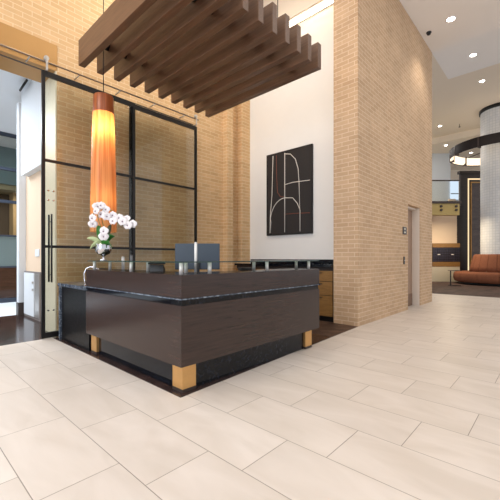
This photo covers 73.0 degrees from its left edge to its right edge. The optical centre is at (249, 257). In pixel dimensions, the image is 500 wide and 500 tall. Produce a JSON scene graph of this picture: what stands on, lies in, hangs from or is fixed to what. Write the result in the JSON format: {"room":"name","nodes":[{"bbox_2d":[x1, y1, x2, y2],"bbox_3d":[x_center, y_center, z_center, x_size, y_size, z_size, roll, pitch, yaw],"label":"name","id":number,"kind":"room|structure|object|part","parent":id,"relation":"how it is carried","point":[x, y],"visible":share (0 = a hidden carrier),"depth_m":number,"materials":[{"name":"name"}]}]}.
{"room":"lobby","nodes":[
{"label":"lobby","id":0,"kind":"room"},
{"bbox_2d":[0,194,8,234],"bbox_3d":[-9.617,-1.085,9.635,0.200,4.570,11.200,0,0,43],"label":"wall","id":1,"kind":"structure","parent":0,"point":[4,207],"depth_m":11.15,"materials":[{"name":"brown"}]},
{"bbox_2d":[0,146,16,185],"bbox_3d":[-9.108,-2.810,8.489,0.100,1.120,10.200,0,0,43],"label":"wall","id":2,"kind":"structure","parent":0,"point":[8,156],"depth_m":10.31,"materials":[{"name":"blue"}]},
{"bbox_2d":[0,184,16,194],"bbox_3d":[-9.243,-2.175,9.155,1.000,0.150,11.000,0,0,43],"label":"ceiling","id":3,"kind":"structure","parent":0,"point":[4,189],"depth_m":10.51,"materials":[{"name":"yellow"}]},
{"bbox_2d":[0,131,16,302],"bbox_3d":[-8.309,-1.090,7.214,0.080,4.580,9.400,0,0,43],"label":"window","id":4,"kind":"structure","parent":0,"point":[8,243],"depth_m":9.14,"materials":[{"name":"blue glass"}]},
{"bbox_2d":[9,192,16,234],"bbox_3d":[-7.562,-0.450,11.210,0.500,3.300,0.600,0,0,43],"label":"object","id":5,"kind":"structure","parent":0,"point":[13,196],"depth_m":10.88,"materials":[{"name":"beige"}]},
{"bbox_2d":[0,69,31,148],"bbox_3d":[-7.442,-3.485,6.961,7.620,0.230,10.200,0,0,43],"label":"ceiling","id":6,"kind":"structure","parent":0,"point":[10,83],"depth_m":7.33,"materials":[{"name":"white paint"}]},
{"bbox_2d":[19,79,27,91],"bbox_3d":[-4.330,-3.300,6.460,0.388,0.119,0.040,0,0,39],"label":"ceiling bar","id":7,"kind":"object","parent":6,"relation":"attached to","point":[26,80],"visible":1,"depth_m":6.44,"materials":[{"name":"black metal"}]},
{"bbox_2d":[26,170,40,271],"bbox_3d":[-4.025,-1.085,6.582,2.070,4.570,0.140,0,0,43],"label":"wall","id":8,"kind":"structure","parent":0,"point":[33,182],"depth_m":6.78,"materials":[{"name":"beige paint"}]},
{"bbox_2d":[21,80,40,176],"bbox_3d":[-3.987,-2.525,6.364,1.720,1.690,0.130,0,0,43],"label":"trim","id":9,"kind":"structure","parent":8,"relation":"attached to","point":[31,95],"depth_m":6.48,"materials":[{"name":"white paint"}]},
{"bbox_2d":[24,271,40,321],"bbox_3d":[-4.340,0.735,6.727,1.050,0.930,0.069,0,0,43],"label":"base cabinet","id":10,"kind":"object","parent":8,"relation":"attached to","point":[32,280],"visible":0.96,"depth_m":6.64,"materials":[{"name":"grey"}]},
{"bbox_3d":[-4.458,0.725,6.820,0.670,0.850,0.015,0,0,43],"label":"door","id":11,"kind":"part","parent":10,"relation":"part of","materials":[{"name":"white paint"}]},
{"bbox_3d":[-4.084,0.725,6.480,0.260,0.850,0.010,0,0,43],"label":"panel","id":12,"kind":"part","parent":10,"relation":"part of","materials":[{"name":"silver metal"}]},
{"bbox_2d":[35,249,39,255],"bbox_3d":[-4.117,-0.107,6.560,0.249,0.119,0.013,0,0,43],"label":"wall switch","id":13,"kind":"object","parent":8,"relation":"attached to","point":[37,251],"visible":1,"depth_m":6.55,"materials":[{"name":"white paint"}]},
{"bbox_2d":[0,0,249,329],"bbox_3d":[-3.990,-2.225,4.541,0.740,6.850,11.300,0,0,43],"label":"wall","id":14,"kind":"structure","parent":0,"point":[164,150],"depth_m":6.36,"materials":[{"name":"beige brick"}]},
{"bbox_2d":[0,22,56,82],"bbox_3d":[-5.546,-3.118,2.954,0.592,0.395,6.856,0,0,43],"label":"trim","id":15,"kind":"structure","parent":14,"relation":"attached to","point":[12,37],"depth_m":5.05,"materials":[{"name":"brown wood"}]},
{"bbox_2d":[45,71,56,331],"bbox_3d":[-3.241,-0.860,5.478,0.578,4.120,0.020,0,0,43],"label":"trim","id":16,"kind":"structure","parent":14,"relation":"attached to","point":[50,84],"depth_m":5.40,"materials":[{"name":"beige"}]},
{"bbox_2d":[0,43,198,124],"bbox_3d":[-4.192,-2.874,3.845,0.222,0.068,9.000,0,0,43],"label":"door track","id":17,"kind":"object","parent":14,"relation":"attached to","point":[8,47],"visible":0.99,"depth_m":5.46,"materials":[{"name":"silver metal"}]},
{"bbox_2d":[41,55,197,338],"bbox_3d":[-2.074,-0.901,6.024,0.146,4.163,2.905,0,0,43],"label":"door","id":18,"kind":"structure","parent":17,"relation":"hanging from","point":[44,73],"depth_m":5.45,"materials":[{"name":"black metal"}]},
{"bbox_3d":[-3.005,-0.145,5.063,0.073,1.010,0.026,0,0,43],"label":"handle","id":19,"kind":"part","parent":18,"relation":"part of","materials":[{"name":"black metal"}]},
{"bbox_3d":[-2.951,-0.145,5.013,0.073,1.010,0.026,0,0,43],"label":"handle","id":20,"kind":"part","parent":18,"relation":"part of","materials":[{"name":"black metal"}]},
{"bbox_2d":[0,282,499,499],"bbox_3d":[5.501,1.257,11.916,26.000,0.126,39.000,0,0,43],"label":"floor","id":21,"kind":"structure","parent":0,"point":[405,405],"depth_m":2.51,"materials":[{"name":"tile"}]},
{"bbox_2d":[0,268,16,297],"bbox_3d":[-8.767,0.730,7.973,0.500,0.940,8.900,0,0,43],"label":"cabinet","id":22,"kind":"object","parent":21,"relation":"on","point":[8,276],"depth_m":9.65,"materials":[{"name":"red wood"}]},
{"bbox_2d":[17,102,25,302],"bbox_3d":[-4.824,-1.025,7.130,0.150,4.450,0.128,0,0,43],"label":"column","id":23,"kind":"structure","parent":21,"relation":"on","point":[21,180],"depth_m":7.07,"materials":[{"name":"white paint"}]},
{"bbox_2d":[16,302,23,315],"bbox_3d":[-4.123,1.065,6.481,2.078,0.270,0.138,0,0,43],"label":"baseboard","id":24,"kind":"structure","parent":23,"relation":"attached to","point":[19,306],"depth_m":7.06,"materials":[{"name":"brown metal"}]},
{"bbox_2d":[58,282,90,350],"bbox_3d":[-2.249,0.779,4.845,1.015,0.828,0.600,0,0,43],"label":"base cabinet","id":25,"kind":"object","parent":21,"relation":"on","point":[72,295],"depth_m":4.66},
{"bbox_3d":[-2.615,0.801,5.153,0.040,0.783,0.540,0,0,43],"label":"panel","id":26,"kind":"part","parent":25,"relation":"part of","materials":[{"name":"stone"}]},
{"bbox_2d":[58,282,86,289],"bbox_3d":[-2.249,0.388,4.845,1.015,0.045,0.600,0,0,43],"label":"countertop","id":27,"kind":"structure","parent":25,"relation":"on","point":[76,285],"depth_m":4.66,"materials":[{"name":"stone"}]},
{"bbox_2d":[82,266,107,285],"bbox_3d":[-2.056,0.235,4.490,0.318,0.258,0.122,0,0,-31],"label":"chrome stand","id":28,"kind":"object","parent":25,"relation":"on","point":[89,266],"visible":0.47,"depth_m":4.46,"materials":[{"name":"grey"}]},
{"bbox_3d":[-2.054,0.232,4.481,0.280,0.252,0.084,0,0,-22],"label":"arm","id":29,"kind":"part","parent":28,"relation":"part of","materials":[{"name":"silver metal"}]},
{"bbox_2d":[85,260,319,392],"bbox_3d":[-0.560,0.613,4.432,2.025,1.161,2.304,0,0,43],"label":"reception desk","id":30,"kind":"object","parent":21,"relation":"on","point":[185,331],"visible":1,"depth_m":3.47,"materials":[{"name":"brown wood"}]},
{"bbox_2d":[95,244,111,260],"bbox_3d":[-1.797,-0.069,4.146,0.192,0.200,0.192,0,0,43],"label":"bowl","id":31,"kind":"object","parent":30,"relation":"on","point":[103,250],"depth_m":4.08,"materials":[{"name":"silver metal"}]},
{"bbox_2d":[87,202,136,260],"bbox_3d":[-1.688,-0.330,4.083,0.593,0.724,0.260,0,0,14],"label":"potted orchid","id":32,"kind":"object","parent":30,"relation":"on","point":[103,247],"visible":1,"depth_m":4.09,"materials":[{"name":"white plant"}]},
{"bbox_2d":[122,256,124,268],"bbox_3d":[-1.656,0.064,4.409,0.037,0.167,0.038,0,0,43],"label":"canister","id":33,"kind":"object","parent":30,"relation":"on","point":[123,258],"visible":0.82,"depth_m":4.39,"materials":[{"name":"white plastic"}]},
{"bbox_2d":[148,262,165,270],"bbox_3d":[-1.030,0.099,3.760,0.190,0.098,0.100,0,0,0],"label":"desk telephone","id":34,"kind":"object","parent":30,"relation":"on","point":[154,266],"visible":0.86,"depth_m":3.72,"materials":[{"name":"black plastic"}]},
{"bbox_2d":[194,242,196,271],"bbox_3d":[-0.565,-0.009,3.519,0.030,0.312,0.030,0,0,43],"label":"canister","id":35,"kind":"object","parent":30,"relation":"on","point":[195,243],"visible":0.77,"depth_m":3.51,"materials":[{"name":"metal"}]},
{"bbox_2d":[175,243,219,271],"bbox_3d":[-0.637,0.136,4.075,0.540,0.624,0.190,0,0,0],"label":"computer monitor","id":36,"kind":"object","parent":30,"relation":"on","point":[183,251],"visible":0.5,"depth_m":4.08,"materials":[{"name":"grey plastic"}]},
{"bbox_3d":[-0.567,0.258,4.434,2.010,0.195,2.270,0,0,43],"label":"panel","id":37,"kind":"part","parent":30,"relation":"part of","materials":[{"name":"brown wood"}]},
{"bbox_3d":[-0.567,0.684,4.434,2.010,0.532,2.270,0,0,43],"label":"panel","id":38,"kind":"part","parent":30,"relation":"part of","materials":[{"name":"brown wood"}]},
{"bbox_2d":[94,260,318,262],"bbox_3d":[-0.553,0.037,4.442,1.980,0.010,2.280,0,0,43],"label":"glass shelf","id":39,"kind":"object","parent":30,"relation":"attached to","point":[109,261],"depth_m":3.56,"materials":[{"name":"grey"}]},
{"bbox_2d":[238,267,251,269],"bbox_3d":[-0.046,0.131,4.085,0.060,0.031,0.240,0,0,43],"label":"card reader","id":40,"kind":"object","parent":30,"relation":"on","point":[244,268],"visible":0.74,"depth_m":4.05,"materials":[{"name":"black plastic"}]},
{"bbox_2d":[312,320,357,336],"bbox_3d":[0.623,1.196,6.722,3.070,0.007,1.550,0,0,43],"label":"floor","id":41,"kind":"structure","parent":21,"relation":"on","point":[326,328],"depth_m":5.72,"materials":[{"name":"brown wood"}]},
{"bbox_2d":[236,265,256,269],"bbox_3d":[0.080,0.681,7.891,0.626,1.021,0.558,0,0,43],"label":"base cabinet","id":42,"kind":"object","parent":41,"relation":"on","point":[238,266],"visible":0.04,"depth_m":7.80,"materials":[{"name":"black wood"}]},
{"bbox_2d":[256,266,278,269],"bbox_3d":[0.544,0.681,7.465,0.626,1.021,0.558,0,0,43],"label":"base cabinet","id":43,"kind":"object","parent":41,"relation":"on","point":[258,267],"visible":0.04,"depth_m":7.27,"materials":[{"name":"black wood"}]},
{"bbox_2d":[279,266,304,268],"bbox_3d":[1.008,0.681,7.039,0.626,1.021,0.558,0,0,43],"label":"base cabinet","id":44,"kind":"object","parent":41,"relation":"on","point":[280,267],"visible":0.02,"depth_m":6.95,"materials":[{"name":"black wood"}]},
{"bbox_2d":[305,267,333,321],"bbox_3d":[1.469,0.681,6.617,0.616,1.021,0.558,0,0,43],"label":"base cabinet","id":45,"kind":"object","parent":41,"relation":"on","point":[326,274],"visible":0.36,"depth_m":6.32,"materials":[{"name":"brown wood"}]},
{"bbox_2d":[234,259,333,266],"bbox_3d":[0.762,0.100,7.252,2.520,0.140,0.579,0,0,43],"label":"countertop","id":46,"kind":"structure","parent":45,"relation":"on","point":[322,262],"depth_m":7.14,"materials":[{"name":"black stone"}]},
{"bbox_3d":[1.300,0.570,6.432,0.600,0.248,0.022,0,0,43],"label":"drawer","id":47,"kind":"part","parent":45,"relation":"part of","materials":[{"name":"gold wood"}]},
{"bbox_3d":[1.300,0.338,6.432,0.600,0.193,0.022,0,0,43],"label":"drawer","id":48,"kind":"part","parent":45,"relation":"part of","materials":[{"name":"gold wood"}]},
{"bbox_3d":[1.300,0.895,6.432,0.600,0.378,0.022,0,0,43],"label":"drawer","id":49,"kind":"part","parent":45,"relation":"part of","materials":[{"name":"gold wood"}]},
{"bbox_2d":[432,243,459,281],"bbox_3d":[9.953,0.225,17.324,1.468,1.950,0.248,0,0,0],"label":"cabinet","id":50,"kind":"object","parent":21,"relation":"on","point":[445,256],"visible":0.98,"depth_m":17.21,"materials":[{"name":"wood"}]},
{"bbox_3d":[9.993,0.320,17.324,1.388,0.240,0.248,0,0,0],"label":"sill","id":51,"kind":"part","parent":50,"relation":"part of","materials":[{"name":"brown wood"}]},
{"bbox_2d":[448,270,461,285],"bbox_3d":[8.905,0.867,14.700,0.400,0.664,0.360,0,0,0],"label":"side table","id":52,"kind":"object","parent":21,"relation":"on","point":[448,270],"visible":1,"depth_m":14.60,"materials":[{"name":"brown metal"}]},
{"bbox_2d":[457,171,479,270],"bbox_3d":[12.708,-1.675,17.745,3.530,5.750,0.210,0,0,0],"label":"panel","id":53,"kind":"object","parent":21,"relation":"on","point":[469,183],"visible":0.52,"depth_m":17.69,"materials":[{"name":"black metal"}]},
{"bbox_3d":[12.503,-1.510,17.689,1.840,4.820,0.018,0,0,0],"label":"panel","id":54,"kind":"part","parent":53,"relation":"part of","materials":[{"name":"brown wood"}]},
{"bbox_2d":[453,254,499,286],"bbox_3d":[11.464,0.514,15.500,3.680,1.369,3.680,0,0,43],"label":"banquette","id":55,"kind":"object","parent":21,"relation":"on","point":[484,270],"visible":1,"depth_m":14.88,"materials":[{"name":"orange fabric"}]},
{"bbox_2d":[454,271,471,281],"bbox_3d":[10.084,0.865,15.775,0.864,0.470,0.808,0,0,11],"label":"seat cushion","id":56,"kind":"object","parent":55,"relation":"on","point":[458,275],"depth_m":15.70,"materials":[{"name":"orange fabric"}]},
{"bbox_2d":[461,272,478,282],"bbox_3d":[10.101,0.865,15.149,0.864,0.470,0.808,0,0,-14],"label":"seat cushion","id":57,"kind":"object","parent":55,"relation":"on","point":[466,277],"depth_m":14.96,"materials":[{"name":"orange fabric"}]},
{"bbox_3d":[10.456,0.228,15.750,0.442,0.795,0.431,0,0,43],"label":"backrest panel","id":58,"kind":"part","parent":55,"relation":"part of","materials":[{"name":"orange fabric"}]},
{"bbox_3d":[10.441,0.228,15.441,0.350,0.795,0.361,0,0,-3],"label":"backrest panel","id":59,"kind":"part","parent":55,"relation":"part of","materials":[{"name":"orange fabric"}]},
{"bbox_3d":[10.509,0.228,15.128,0.350,0.795,0.361,0,0,-21],"label":"backrest panel","id":60,"kind":"part","parent":55,"relation":"part of","materials":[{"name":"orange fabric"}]},
{"bbox_2d":[477,272,499,283],"bbox_3d":[10.357,0.865,14.630,0.802,0.470,0.900,0,0,43],"label":"seat cushion","id":61,"kind":"object","parent":55,"relation":"on","point":[482,277],"depth_m":14.34,"materials":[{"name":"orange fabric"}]},
{"bbox_3d":[10.656,0.228,14.869,0.358,0.795,0.377,0,0,43],"label":"backrest panel","id":62,"kind":"part","parent":55,"relation":"part of","materials":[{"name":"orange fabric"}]},
{"bbox_3d":[10.910,0.228,14.638,0.361,0.795,0.350,0,0,33],"label":"backrest panel","id":63,"kind":"part","parent":55,"relation":"part of","materials":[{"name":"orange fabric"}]},
{"bbox_2d":[480,106,499,253],"bbox_3d":[11.464,-2.825,15.500,1.500,8.050,1.500,0,0,43],"label":"column round","id":64,"kind":"structure","parent":21,"relation":"on","point":[490,118],"depth_m":15.17,"materials":[{"name":"tile"}]},
{"bbox_2d":[449,132,499,165],"bbox_3d":[11.464,-4.955,15.500,4.024,0.450,4.000,0,0,43],"label":"ring chandelier","id":65,"kind":"object","parent":64,"relation":"attached to","point":[493,138],"visible":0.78,"depth_m":15.12,"materials":[{"name":"black"}]},
{"bbox_2d":[450,156,479,165],"bbox_3d":[11.464,-4.950,15.500,3.940,0.340,3.940,0,0,43],"label":"diffuser","id":66,"kind":"object","parent":65,"relation":"attached to","point":[455,160],"depth_m":17.27,"materials":[{"name":"white"}]},
{"bbox_2d":[479,102,499,116],"bbox_3d":[11.464,-6.774,15.500,1.600,0.149,1.600,0,0,43],"label":"trim","id":67,"kind":"structure","parent":64,"relation":"attached to","point":[481,111],"depth_m":15.18,"materials":[{"name":"black metal"}]},
{"bbox_2d":[250,0,333,262],"bbox_3d":[1.049,-2.900,7.587,2.570,8.200,0.300,0,0,43],"label":"wall","id":68,"kind":"structure","parent":0,"point":[300,112],"depth_m":7.30,"materials":[{"name":"paint"}]},
{"bbox_2d":[267,144,312,235],"bbox_3d":[0.860,-1.460,7.522,1.240,1.880,0.049,0,0,43],"label":"framed art","id":69,"kind":"object","parent":68,"relation":"attached to","point":[289,172],"visible":1,"depth_m":7.47,"materials":[{"name":"black fabric"}]},
{"bbox_2d":[289,0,333,27],"bbox_3d":[0.924,-5.170,7.458,2.520,0.120,0.053,0,0,43],"label":"light","id":70,"kind":"object","parent":68,"relation":"attached to","point":[327,3],"visible":0.39,"depth_m":7.09,"materials":[{"name":"white paint"}]},
{"bbox_2d":[263,0,322,19],"bbox_3d":[0.697,-6.000,7.203,2.570,2.000,0.040,0,0,43],"label":"ceiling","id":71,"kind":"structure","parent":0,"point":[292,8],"depth_m":7.01,"materials":[{"name":"beige paint"}]},
{"bbox_2d":[334,0,431,326],"bbox_3d":[2.272,-2.900,8.690,3.200,8.200,4.640,0,0,43],"label":"wall","id":72,"kind":"structure","parent":0,"point":[383,63],"depth_m":6.61,"materials":[{"name":"beige brick"}]},
{"bbox_2d":[403,227,406,234],"bbox_3d":[3.501,-0.618,7.645,0.023,0.165,0.220,0,0,43],"label":"wall sign","id":73,"kind":"object","parent":72,"relation":"attached to","point":[404,228],"visible":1,"depth_m":7.65,"materials":[{"name":"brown metal"}]},
{"bbox_2d":[408,206,418,305],"bbox_3d":[3.893,-0.027,8.276,0.210,2.450,0.936,0,0,43],"label":"door frame","id":74,"kind":"structure","parent":72,"relation":"in","point":[413,214],"depth_m":8.57,"materials":[{"name":"brown paint"}]},
{"bbox_3d":[3.838,1.049,8.305,0.010,0.298,0.890,0,0,43],"label":"kick plate","id":75,"kind":"part","parent":74,"relation":"part of","materials":[{"name":"brown"}]},
{"bbox_3d":[3.985,-0.001,8.503,0.040,2.398,0.420,0,0,43],"label":"door","id":76,"kind":"part","parent":74,"relation":"part of","materials":[{"name":"brown paint"}]},
{"bbox_2d":[432,153,449,200],"bbox_3d":[11.199,-4.600,21.150,2.516,3.800,0.300,0,0,0],"label":"wall","id":77,"kind":"structure","parent":0,"point":[440,161],"depth_m":21.00,"materials":[{"name":"white paint"}]},
{"bbox_2d":[450,181,458,200],"bbox_3d":[12.654,-4.185,20.905,0.476,1.270,0.090,0,0,0],"label":"window","id":78,"kind":"structure","parent":77,"relation":"in","point":[454,193],"depth_m":20.90,"materials":[{"name":"clear glass"}]},
{"bbox_2d":[432,203,458,215],"bbox_3d":[10.133,-2.235,18.200,5.134,0.530,5.400,0,0,0],"label":"wall","id":79,"kind":"structure","parent":0,"point":[448,208],"depth_m":15.50,"materials":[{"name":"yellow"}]},
{"bbox_2d":[432,201,461,203],"bbox_3d":[8.617,-2.550,15.670,2.101,0.100,0.460,0,0,0],"label":"trim","id":80,"kind":"structure","parent":79,"relation":"attached to","point":[459,202],"depth_m":15.44,"materials":[{"name":"brown metal"}]},
{"bbox_2d":[432,206,462,270],"bbox_3d":[9.504,-0.750,17.570,3.007,3.900,0.240,0,0,0],"label":"wall","id":81,"kind":"structure","parent":0,"point":[444,228],"depth_m":17.45,"materials":[{"name":"beige paint"}]},
{"bbox_2d":[399,0,499,52],"bbox_3d":[3.461,-5.800,-0.962,11.598,0.300,17.260,0,0,43],"label":"ceiling","id":82,"kind":"structure","parent":0,"point":[475,18],"depth_m":7.97,"materials":[{"name":"white paint"}]},
{"bbox_2d":[445,16,456,22],"bbox_3d":[4.751,-5.644,7.991,0.230,0.009,0.230,0,0,43],"label":"recessed light","id":83,"kind":"object","parent":82,"relation":"in","point":[451,18],"visible":1,"depth_m":8.00,"materials":[{"name":"white paint"}]},
{"bbox_2d":[432,128,479,169],"bbox_3d":[15.741,-6.825,23.081,26.000,0.650,12.700,0,0,43],"label":"ceiling","id":84,"kind":"structure","parent":0,"point":[438,143],"depth_m":19.36,"materials":[{"name":"beige paint"}]},
{"bbox_2d":[450,170,479,199],"bbox_3d":[17.500,-2.950,25.150,17.000,8.300,0.300,0,0,0],"label":"wall","id":85,"kind":"structure","parent":0,"point":[453,173],"depth_m":25.00,"materials":[{"name":"beige paint"}]},
{"bbox_2d":[432,54,499,137],"bbox_3d":[7.718,-7.000,14.333,26.000,0.299,11.040,0,0,43],"label":"ceiling","id":86,"kind":"structure","parent":0,"point":[457,100],"depth_m":14.43,"materials":[{"name":"beige paint"}]},
{"bbox_2d":[432,28,499,78],"bbox_3d":[10.252,-6.550,6.651,11.880,0.600,3.138,0,0,43],"label":"ceiling","id":87,"kind":"structure","parent":0,"point":[454,60],"depth_m":10.43,"materials":[{"name":"white paint"}]},
{"bbox_3d":[-3.789,-5.805,2.525,3.802,0.290,12.600,0,0,43],"label":"ceiling","id":88,"kind":"structure","parent":0,"visible":0},
{"bbox_2d":[90,0,116,232],"bbox_3d":[-2.003,-3.007,4.622,0.336,5.305,0.336,0,0,43],"label":"pendant lamp","id":89,"kind":"object","parent":88,"relation":"hanging from","point":[103,158],"visible":0.94,"depth_m":4.50,"materials":[{"name":"orange glass"}]},
{"bbox_3d":[-2.003,-1.163,4.622,0.336,1.615,0.336,0,0,43],"label":"lamp shade","id":90,"kind":"part","parent":89,"relation":"part of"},
{"bbox_3d":[-2.003,-3.935,4.622,0.011,3.450,0.011,0,0,20],"label":"cord","id":91,"kind":"part","parent":89,"relation":"part of","materials":[{"name":"black metal"}]},
{"bbox_2d":[78,0,320,117],"bbox_3d":[-0.697,-4.180,4.810,2.470,2.940,2.396,0,0,43],"label":"canopy","id":92,"kind":"object","parent":88,"relation":"hanging from","point":[215,57],"visible":1,"depth_m":4.51,"materials":[{"name":"brown wood"}]}
]}

